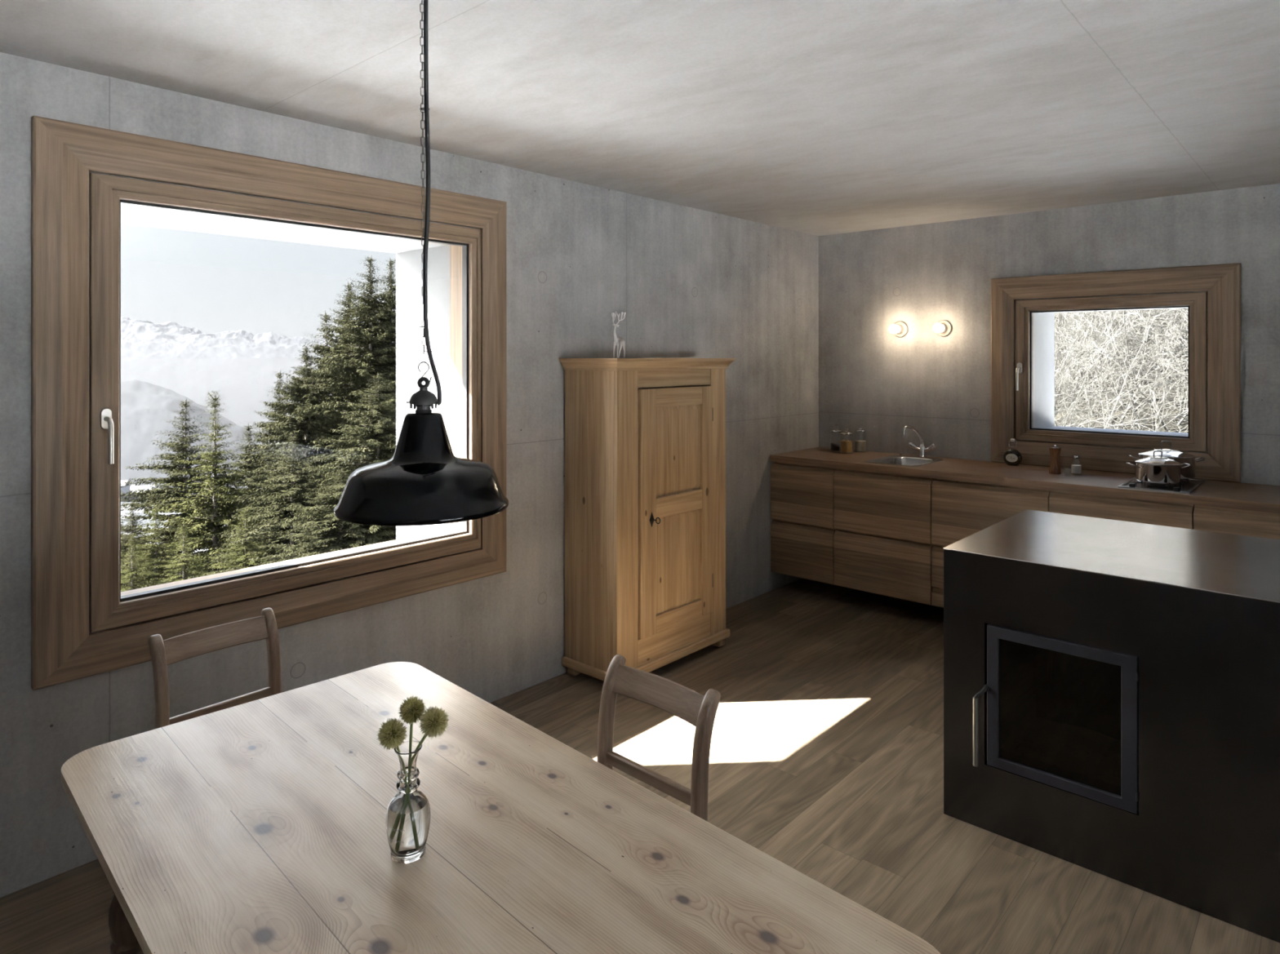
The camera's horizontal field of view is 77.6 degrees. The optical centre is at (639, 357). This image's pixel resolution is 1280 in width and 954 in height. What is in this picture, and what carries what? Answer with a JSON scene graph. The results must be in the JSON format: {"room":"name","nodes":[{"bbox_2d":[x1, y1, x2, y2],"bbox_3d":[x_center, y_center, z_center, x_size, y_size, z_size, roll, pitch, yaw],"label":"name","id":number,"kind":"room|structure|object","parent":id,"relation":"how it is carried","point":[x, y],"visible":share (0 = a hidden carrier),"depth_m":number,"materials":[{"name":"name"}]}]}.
{"room":"dining kitchen","nodes":[
{"label":"dining kitchen","id":0,"kind":"room"},
{"bbox_2d":[0,52,818,897],"bbox_3d":[-1.282,0.338,3.353,0.613,2.425,7.000,0,0,42],"label":"wall","id":1,"kind":"structure","parent":0,"point":[688,282],"depth_m":3.61,"materials":[{"name":"concrete"}]},
{"bbox_2d":[31,115,506,690],"bbox_3d":[-1.414,0.133,3.169,0.704,1.674,1.734,0,0,42],"label":"window","id":2,"kind":"structure","parent":1,"relation":"in","point":[64,153],"depth_m":2.55,"materials":[{"name":"brown wood"}]},
{"bbox_2d":[0,0,1279,235],"bbox_3d":[0.876,-1.050,1.407,6.426,0.350,8.226,0,0,42],"label":"ceiling","id":3,"kind":"structure","parent":0,"point":[818,117],"depth_m":2.52,"materials":[{"name":"paint"}]},
{"bbox_2d":[333,0,508,526],"bbox_3d":[-0.354,-0.316,1.302,0.275,1.125,0.275,0,0,10],"label":"pendant lamp","id":4,"kind":"object","parent":3,"relation":"hanging from","point":[423,483],"visible":1,"depth_m":1.24,"materials":[{"name":"black metal"}]},
{"bbox_2d":[0,578,1279,953],"bbox_3d":[0.876,1.675,1.407,5.200,0.250,7.000,0,0,42],"label":"floor","id":5,"kind":"structure","parent":0,"point":[826,754],"depth_m":2.85,"materials":[{"name":"brown wood"}]},
{"bbox_2d":[148,607,281,728],"bbox_3d":[-1.051,1.144,2.111,0.400,0.812,0.340,0,0,40],"label":"dining chair","id":6,"kind":"object","parent":5,"relation":"on","point":[164,653],"visible":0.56,"depth_m":2.20,"materials":[{"name":"brown wood"}]},
{"bbox_2d":[61,662,940,953],"bbox_3d":[-0.361,1.170,1.301,0.752,0.760,1.496,0,0,-45],"label":"dining table","id":7,"kind":"object","parent":5,"relation":"on","point":[256,827],"visible":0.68,"depth_m":1.29,"materials":[{"name":"brown wood"}]},
{"bbox_2d":[385,741,431,863],"bbox_3d":[-0.369,0.705,1.268,0.069,0.169,0.069,0,0,-11],"label":"glass vase","id":8,"kind":"object","parent":7,"relation":"on","point":[408,814],"visible":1,"depth_m":1.25,"materials":[{"name":"clear glass"}]},
{"bbox_2d":[376,718,408,752],"bbox_3d":[-0.392,0.676,1.268,0.055,0.203,0.053,0,0,42],"label":"flower","id":9,"kind":"object","parent":8,"relation":"in","point":[392,734],"visible":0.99,"depth_m":1.26,"materials":[{"name":"green plant"}]},
{"bbox_2d":[398,696,426,752],"bbox_3d":[-0.369,0.663,1.290,0.047,0.229,0.047,0,0,2],"label":"flower","id":10,"kind":"object","parent":8,"relation":"in","point":[411,710],"visible":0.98,"depth_m":1.28,"materials":[{"name":"green plant"}]},
{"bbox_2d":[414,706,448,751],"bbox_3d":[-0.338,0.668,1.269,0.060,0.221,0.069,0,0,42],"label":"flower","id":11,"kind":"object","parent":8,"relation":"in","point":[433,722],"visible":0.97,"depth_m":1.26,"materials":[{"name":"green plant"}]},
{"bbox_2d":[558,358,736,681],"bbox_3d":[0.070,0.777,4.067,0.417,1.544,0.927,0,0,42],"label":"cabinet","id":12,"kind":"object","parent":5,"relation":"on","point":[645,438],"visible":0.93,"depth_m":3.84,"materials":[{"name":"brown wood"}]},
{"bbox_2d":[611,311,626,357],"bbox_3d":[-0.103,-0.110,3.846,0.036,0.224,0.077,0,0,42],"label":"reindeer figurine","id":13,"kind":"object","parent":12,"relation":"on","point":[616,340],"visible":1,"depth_m":3.84,"materials":[{"name":"silver metal"}]},
{"bbox_2d":[596,654,720,822],"bbox_3d":[-0.073,1.144,1.737,0.340,0.812,0.400,0,0,44],"label":"dining chair","id":14,"kind":"object","parent":5,"relation":"on","point":[700,710],"visible":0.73,"depth_m":1.83,"materials":[{"name":"brown wood"}]},
{"bbox_2d":[943,509,1279,942],"bbox_3d":[1.913,1.097,2.485,1.604,0.902,0.972,0,0,42],"label":"stove","id":15,"kind":"object","parent":5,"relation":"on","point":[1112,687],"visible":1,"depth_m":2.39,"materials":[{"name":"black metal"}]},
{"bbox_3d":[3.487,1.054,3.334,0.620,0.731,0.634,0,0,42],"label":"cabinet","id":16,"kind":"object","parent":5,"relation":"on","visible":0},
{"bbox_2d":[769,447,1279,513],"bbox_3d":[2.395,0.667,4.316,3.558,0.041,0.639,0,0,42],"label":"countertop","id":17,"kind":"structure","parent":16,"relation":"on","point":[1236,495],"depth_m":4.30,"materials":[{"name":"brown wood"}]},
{"bbox_2d":[830,424,842,451],"bbox_3d":[1.358,0.555,5.503,0.086,0.183,0.086,0,0,42],"label":"storage jar","id":18,"kind":"object","parent":17,"relation":"on","point":[833,447],"visible":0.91,"depth_m":5.48,"materials":[{"name":"clear glass"}]},
{"bbox_2d":[839,426,853,453],"bbox_3d":[1.393,0.558,5.378,0.092,0.178,0.092,0,0,42],"label":"storage jar","id":19,"kind":"object","parent":17,"relation":"on","point":[846,446],"visible":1,"depth_m":5.35,"materials":[{"name":"clear glass"}]},
{"bbox_2d":[854,424,866,452],"bbox_3d":[1.509,0.553,5.455,0.080,0.188,0.080,0,0,42],"label":"storage jar","id":20,"kind":"object","parent":17,"relation":"on","point":[860,446],"visible":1,"depth_m":5.43,"materials":[{"name":"clear glass"}]},
{"bbox_2d":[865,453,942,466],"bbox_3d":[1.659,0.714,4.979,0.330,0.166,0.464,0,0,42],"label":"sink","id":21,"kind":"object","parent":17,"relation":"in","point":[910,461],"visible":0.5,"depth_m":5.10,"materials":[{"name":"silver metal"}]},
{"bbox_2d":[902,425,936,457],"bbox_3d":[1.787,0.542,5.113,0.182,0.211,0.185,0,0,42],"label":"tap","id":22,"kind":"object","parent":17,"relation":"on","point":[922,450],"visible":1,"depth_m":5.14,"materials":[{"name":"silver metal"}]},
{"bbox_2d":[1003,438,1022,466],"bbox_3d":[2.229,0.566,4.765,0.104,0.160,0.044,0,0,42],"label":"oil bottle","id":23,"kind":"object","parent":17,"relation":"on","point":[1013,457],"visible":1,"depth_m":4.75,"materials":[{"name":"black glass"}]},
{"bbox_2d":[1048,444,1061,474],"bbox_3d":[2.311,0.568,4.436,0.060,0.158,0.060,0,0,42],"label":"pepper mill","id":24,"kind":"object","parent":17,"relation":"on","point":[1055,468],"visible":1,"depth_m":4.42,"materials":[{"name":"brown wood"}]},
{"bbox_2d":[1071,454,1081,474],"bbox_3d":[2.418,0.594,4.413,0.054,0.105,0.054,0,0,42],"label":"jar","id":25,"kind":"object","parent":17,"relation":"on","point":[1075,468],"visible":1,"depth_m":4.40,"materials":[{"name":"clear glass"}]},
{"bbox_2d":[1117,476,1204,493],"bbox_3d":[2.658,0.633,4.053,0.297,0.026,0.508,0,0,42],"label":"gas hob","id":26,"kind":"object","parent":17,"relation":"in","point":[1184,486],"visible":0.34,"depth_m":3.94,"materials":[{"name":"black metal"}]},
{"bbox_2d":[1125,450,1190,484],"bbox_3d":[2.581,0.543,3.970,0.254,0.154,0.202,0,0,42],"label":"cooking pot","id":27,"kind":"object","parent":26,"relation":"on","point":[1153,469],"visible":1,"depth_m":3.90,"materials":[{"name":"silver metal"}]},
{"bbox_2d":[1128,440,1205,479],"bbox_3d":[2.741,0.527,4.149,0.259,0.187,0.287,0,0,-31],"label":"cooking pot","id":28,"kind":"object","parent":26,"relation":"on","point":[1186,473],"visible":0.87,"depth_m":4.05,"materials":[{"name":"silver metal"}]},
{"bbox_2d":[818,183,1279,485],"bbox_3d":[3.425,0.338,4.235,6.426,2.425,0.613,0,0,42],"label":"wall","id":29,"kind":"structure","parent":0,"point":[920,277],"depth_m":5.03,"materials":[{"name":"concrete"}]},
{"bbox_2d":[770,462,835,584],"bbox_3d":[1.246,1.054,5.354,0.459,0.731,0.634,0,0,42],"label":"base cabinet","id":30,"kind":"object","parent":29,"relation":"attached to","point":[802,531],"visible":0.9,"depth_m":5.11,"materials":[{"name":"brown wood"}]},
{"bbox_2d":[833,468,933,604],"bbox_3d":[1.646,1.054,4.993,0.614,0.731,0.634,0,0,42],"label":"base cabinet","id":31,"kind":"object","parent":29,"relation":"attached to","point":[882,545],"visible":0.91,"depth_m":4.75,"materials":[{"name":"brown wood"}]},
{"bbox_2d":[888,321,907,337],"bbox_3d":[1.699,-0.187,5.286,0.104,0.104,0.133,0,0,42],"label":"wall light","id":32,"kind":"object","parent":29,"relation":"attached to","point":[900,329],"visible":1,"depth_m":5.29,"materials":[{"name":"white glass"}]},
{"bbox_2d":[932,320,951,336],"bbox_3d":[1.916,-0.187,5.091,0.104,0.104,0.133,0,0,42],"label":"wall light","id":33,"kind":"object","parent":29,"relation":"attached to","point":[943,328],"visible":1,"depth_m":5.10,"materials":[{"name":"white glass"}]},
{"bbox_2d":[931,478,1050,608],"bbox_3d":[2.104,1.054,4.580,0.616,0.731,0.634,0,0,42],"label":"base cabinet","id":34,"kind":"object","parent":29,"relation":"attached to","point":[960,509],"visible":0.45,"depth_m":4.42,"materials":[{"name":"brown wood"}]},
{"bbox_2d":[991,262,1240,483],"bbox_3d":[2.832,0.080,4.734,1.235,1.130,0.704,0,0,42],"label":"window","id":35,"kind":"structure","parent":29,"relation":"in","point":[1222,282],"depth_m":4.46,"materials":[{"name":"brown wood"}]},
{"bbox_2d":[1048,490,1194,529],"bbox_3d":[2.565,1.054,4.165,0.619,0.731,0.634,0,0,42],"label":"base cabinet","id":36,"kind":"object","parent":29,"relation":"attached to","point":[1112,508],"visible":0.2,"depth_m":3.92,"materials":[{"name":"brown wood"}]},
{"bbox_2d":[1193,505,1279,539],"bbox_3d":[3.026,1.054,3.750,0.618,0.731,0.634,0,0,42],"label":"base cabinet","id":37,"kind":"object","parent":29,"relation":"attached to","point":[1207,518],"visible":0.27,"depth_m":3.61,"materials":[{"name":"brown wood"}]},
{"label":"outside","id":38,"kind":"structure","parent":0,"visible":0},
{"bbox_2d":[120,315,393,422],"bbox_3d":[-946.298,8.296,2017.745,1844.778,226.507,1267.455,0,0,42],"label":"mountain range","id":39,"kind":"object","parent":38,"point":[191,362],"visible":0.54,"depth_m":1751.49,"materials":[{"name":"white snow"}]},
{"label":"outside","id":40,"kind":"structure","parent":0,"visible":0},
{"bbox_2d":[1054,311,1187,433],"bbox_3d":[-10.404,5.697,26.382,105.000,45.927,105.000,0,0,42],"label":"snowy slope","id":41,"kind":"structure","parent":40,"point":[1172,430],"depth_m":11.19,"materials":[{"name":"white snow"}]},
{"bbox_2d":[120,506,129,553],"bbox_3d":[-19.663,7.895,29.832,4.527,4.805,5.348,0,0,-22],"label":"spruce tree","id":42,"kind":"object","parent":41,"relation":"on","point":[122,522],"visible":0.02,"depth_m":30.08,"materials":[{"name":"green plant"}]},
{"bbox_2d":[120,533,168,591],"bbox_3d":[-12.153,5.704,18.856,3.010,3.029,3.026,0,0,11],"label":"spruce tree","id":43,"kind":"object","parent":41,"relation":"on","point":[131,577],"visible":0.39,"depth_m":19.00,"materials":[{"name":"green plant"}]},
{"bbox_2d":[120,502,186,586],"bbox_3d":[-16.114,6.682,25.013,5.512,4.369,4.666,0,0,-14],"label":"spruce tree","id":44,"kind":"object","parent":41,"relation":"on","point":[133,521],"visible":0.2,"depth_m":24.96,"materials":[{"name":"green plant"}]},
{"bbox_2d":[120,505,204,591],"bbox_3d":[-12.611,5.783,21.109,3.751,3.737,3.730,0,0,-35],"label":"spruce tree","id":45,"kind":"object","parent":41,"relation":"on","point":[153,547],"visible":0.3,"depth_m":20.93,"materials":[{"name":"green plant"}]},
{"bbox_2d":[149,522,213,586],"bbox_3d":[-11.033,5.447,19.047,3.026,3.029,3.010,0,0,18],"label":"spruce tree","id":46,"kind":"object","parent":41,"relation":"on","point":[181,568],"visible":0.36,"depth_m":18.96,"materials":[{"name":"green plant"}]},
{"bbox_2d":[120,397,253,583],"bbox_3d":[-15.534,5.178,26.754,7.255,7.638,8.570,0,0,8],"label":"spruce tree","id":47,"kind":"object","parent":41,"relation":"on","point":[166,493],"visible":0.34,"depth_m":26.54,"materials":[{"name":"green plant"}]},
{"bbox_2d":[133,390,261,579],"bbox_3d":[-12.865,4.441,24.268,5.536,6.914,5.567,0,0,-13],"label":"spruce tree","id":48,"kind":"object","parent":41,"relation":"on","point":[220,499],"visible":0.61,"depth_m":23.73,"materials":[{"name":"green plant"}]},
{"bbox_2d":[193,423,274,555],"bbox_3d":[-14.013,5.636,28.931,7.028,6.529,5.949,0,0,1],"label":"spruce tree","id":49,"kind":"object","parent":41,"relation":"on","point":[246,464],"visible":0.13,"depth_m":28.86,"materials":[{"name":"green plant"}]},
{"bbox_2d":[203,506,278,575],"bbox_3d":[-9.274,5.084,18.915,3.259,3.029,3.241,0,0,33],"label":"spruce tree","id":50,"kind":"object","parent":41,"relation":"on","point":[242,561],"visible":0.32,"depth_m":18.94,"materials":[{"name":"green plant"}]},
{"bbox_2d":[186,434,330,579],"bbox_3d":[-8.615,4.250,20.149,5.132,4.713,6.062,0,0,23],"label":"spruce tree","id":51,"kind":"object","parent":41,"relation":"on","point":[281,513],"visible":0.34,"depth_m":19.73,"materials":[{"name":"green plant"}]},
{"bbox_2d":[226,370,291,524],"bbox_3d":[-14.203,4.702,30.876,5.771,8.507,6.818,0,0,38],"label":"spruce tree","id":52,"kind":"object","parent":41,"relation":"on","point":[258,434],"visible":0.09,"depth_m":30.87,"materials":[{"name":"green plant"}]},
{"bbox_2d":[188,311,347,573],"bbox_3d":[-9.960,3.007,26.099,8.939,9.133,7.566,0,0,-38],"label":"spruce tree","id":53,"kind":"object","parent":41,"relation":"on","point":[326,317],"visible":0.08,"depth_m":25.27,"materials":[{"name":"green plant"}]},
{"bbox_2d":[195,342,348,577],"bbox_3d":[-9.587,3.755,23.066,6.123,8.352,6.688,0,0,-7],"label":"spruce tree","id":54,"kind":"object","parent":41,"relation":"on","point":[295,425],"visible":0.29,"depth_m":22.63,"materials":[{"name":"green plant"}]},
{"bbox_2d":[219,281,368,546],"bbox_3d":[-9.198,2.914,24.937,7.262,10.712,7.932,0,0,7],"label":"spruce tree","id":55,"kind":"object","parent":41,"relation":"on","point":[343,398],"visible":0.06,"depth_m":24.56,"materials":[{"name":"green plant"}]},
{"bbox_2d":[231,256,395,546],"bbox_3d":[-7.916,2.013,22.795,8.388,9.991,7.834,0,0,-4],"label":"spruce tree","id":56,"kind":"object","parent":41,"relation":"on","point":[358,366],"visible":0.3,"depth_m":22.59,"materials":[{"name":"green plant"}]},
{"bbox_2d":[248,469,395,564],"bbox_3d":[-5.947,4.072,16.047,4.912,3.708,5.364,0,0,1],"label":"spruce tree","id":57,"kind":"object","parent":41,"relation":"on","point":[338,529],"visible":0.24,"depth_m":15.67,"materials":[{"name":"green plant"}]},
{"bbox_2d":[264,373,395,560],"bbox_3d":[-5.606,3.210,16.930,5.716,5.820,6.242,0,0,-22],"label":"spruce tree","id":58,"kind":"object","parent":41,"relation":"on","point":[374,445],"visible":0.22,"depth_m":16.68,"materials":[{"name":"green plant"}]},
{"bbox_2d":[266,258,395,545],"bbox_3d":[-7.613,1.992,24.896,7.684,10.355,8.227,0,0,-11],"label":"spruce tree","id":59,"kind":"object","parent":41,"relation":"on","point":[393,288],"visible":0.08,"depth_m":24.78,"materials":[{"name":"green plant"}]},
{"bbox_2d":[1054,312,1107,351],"bbox_3d":[8.909,-1.575,16.572,2.093,3.023,2.473,0,0,-15],"label":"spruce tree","id":60,"kind":"object","parent":41,"relation":"on","point":[1072,313],"visible":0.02,"depth_m":16.43,"materials":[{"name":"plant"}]},
{"bbox_2d":[1054,310,1181,360],"bbox_3d":[7.594,-2.608,14.266,9.196,6.341,8.475,0,0,28],"label":"bush","id":61,"kind":"object","parent":41,"relation":"on","point":[1138,310],"visible":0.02,"depth_m":14.34,"materials":[{"name":"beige plant"}]},
{"bbox_2d":[1054,309,1186,421],"bbox_3d":[5.613,-1.031,11.466,6.702,4.621,6.177,0,0,30],"label":"bush","id":62,"kind":"object","parent":41,"relation":"on","point":[1144,309],"visible":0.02,"depth_m":11.13,"materials":[{"name":"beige plant"}]},
{"bbox_2d":[1054,309,1186,417],"bbox_3d":[5.982,-3.186,12.607,8.677,8.736,6.648,0,0,0],"label":"bush","id":63,"kind":"object","parent":41,"relation":"on","point":[1063,321],"visible":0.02,"depth_m":11.80,"materials":[{"name":"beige plant"}]},
{"bbox_2d":[1054,308,1187,432],"bbox_3d":[5.098,-0.213,9.122,5.521,3.807,5.088,0,0,31],"label":"bare tree","id":64,"kind":"object","parent":41,"relation":"on","point":[1087,345],"visible":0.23,"depth_m":9.06,"materials":[{"name":"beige plant"}]},
{"bbox_2d":[1054,308,1187,432],"bbox_3d":[5.502,-0.824,9.398,6.603,5.213,4.054,0,0,-12],"label":"bare tree","id":65,"kind":"object","parent":41,"relation":"on","point":[1077,326],"visible":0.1,"depth_m":9.58,"materials":[{"name":"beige plant"}]},
{"bbox_2d":[1054,308,1187,430],"bbox_3d":[7.409,-1.224,9.307,6.594,5.205,4.049,0,0,-13],"label":"bush","id":66,"kind":"object","parent":41,"relation":"on","point":[1183,418],"visible":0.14,"depth_m":9.62,"materials":[{"name":"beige plant"}]},
{"bbox_2d":[1054,308,1187,431],"bbox_3d":[6.077,-1.933,11.092,6.440,6.484,4.934,0,0,1],"label":"bush","id":67,"kind":"object","parent":41,"relation":"on","point":[1145,311],"visible":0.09,"depth_m":10.56,"materials":[{"name":"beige plant"}]},
{"bbox_2d":[1054,308,1187,393],"bbox_3d":[7.653,-2.035,11.310,7.776,6.139,4.775,0,0,-14],"label":"bush","id":68,"kind":"object","parent":41,"relation":"on","point":[1164,308],"visible":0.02,"depth_m":11.66,"materials":[{"name":"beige plant"}]},
{"bbox_2d":[1054,308,1187,374],"bbox_3d":[7.773,-1.636,11.887,6.381,4.400,5.880,0,0,29],"label":"bush","id":69,"kind":"object","parent":41,"relation":"on","point":[1180,317],"visible":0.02,"depth_m":12.30,"materials":[{"name":"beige plant"}]},
{"bbox_2d":[1055,311,1187,339],"bbox_3d":[8.364,-3.876,14.058,12.838,10.134,7.882,0,0,-15],"label":"bush","id":70,"kind":"object","parent":41,"relation":"on","point":[1107,311],"visible":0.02,"depth_m":14.54,"materials":[{"name":"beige plant"}]},
{"bbox_2d":[1057,308,1187,360],"bbox_3d":[8.090,-3.530,13.366,7.941,7.994,6.084,0,0,-1],"label":"bush","id":71,"kind":"object","parent":41,"relation":"on","point":[1184,308],"visible":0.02,"depth_m":13.03,"materials":[{"name":"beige plant"}]},
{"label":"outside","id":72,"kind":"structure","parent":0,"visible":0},
{"bbox_2d":[120,493,208,553],"bbox_3d":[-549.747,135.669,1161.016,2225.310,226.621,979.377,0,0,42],"label":"valley floor","id":73,"kind":"structure","parent":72,"point":[147,521],"depth_m":197.21,"materials":[{"name":"white snow"}]},
{"bbox_2d":[120,480,130,488],"bbox_3d":[-253.615,63.701,389.719,6.361,6.999,5.074,0,0,0],"label":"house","id":74,"kind":"structure","parent":73,"relation":"on","point":[122,482],"depth_m":388.62,"materials":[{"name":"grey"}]},
{"bbox_2d":[120,485,131,502],"bbox_3d":[-197.633,52.975,305.541,5.983,6.526,7.288,0,0,-3],"label":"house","id":75,"kind":"structure","parent":73,"relation":"on","point":[123,490],"depth_m":303.18,"materials":[{"name":"grey"}]},
{"bbox_2d":[129,484,152,502],"bbox_3d":[-193.562,53.366,309.039,7.154,7.192,5.772,0,0,-28],"label":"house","id":76,"kind":"structure","parent":73,"relation":"on","point":[136,487],"depth_m":307.69,"materials":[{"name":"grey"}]},
{"bbox_2d":[151,482,168,488],"bbox_3d":[-238.584,65.011,396.070,6.218,6.535,6.466,0,0,20],"label":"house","id":77,"kind":"structure","parent":73,"relation":"on","point":[153,482],"depth_m":393.88,"materials":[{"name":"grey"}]},
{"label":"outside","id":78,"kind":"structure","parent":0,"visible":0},
{"bbox_2d":[120,379,282,491],"bbox_3d":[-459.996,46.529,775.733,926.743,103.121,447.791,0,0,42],"label":"mountain","id":79,"kind":"structure","parent":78,"point":[146,408],"depth_m":599.56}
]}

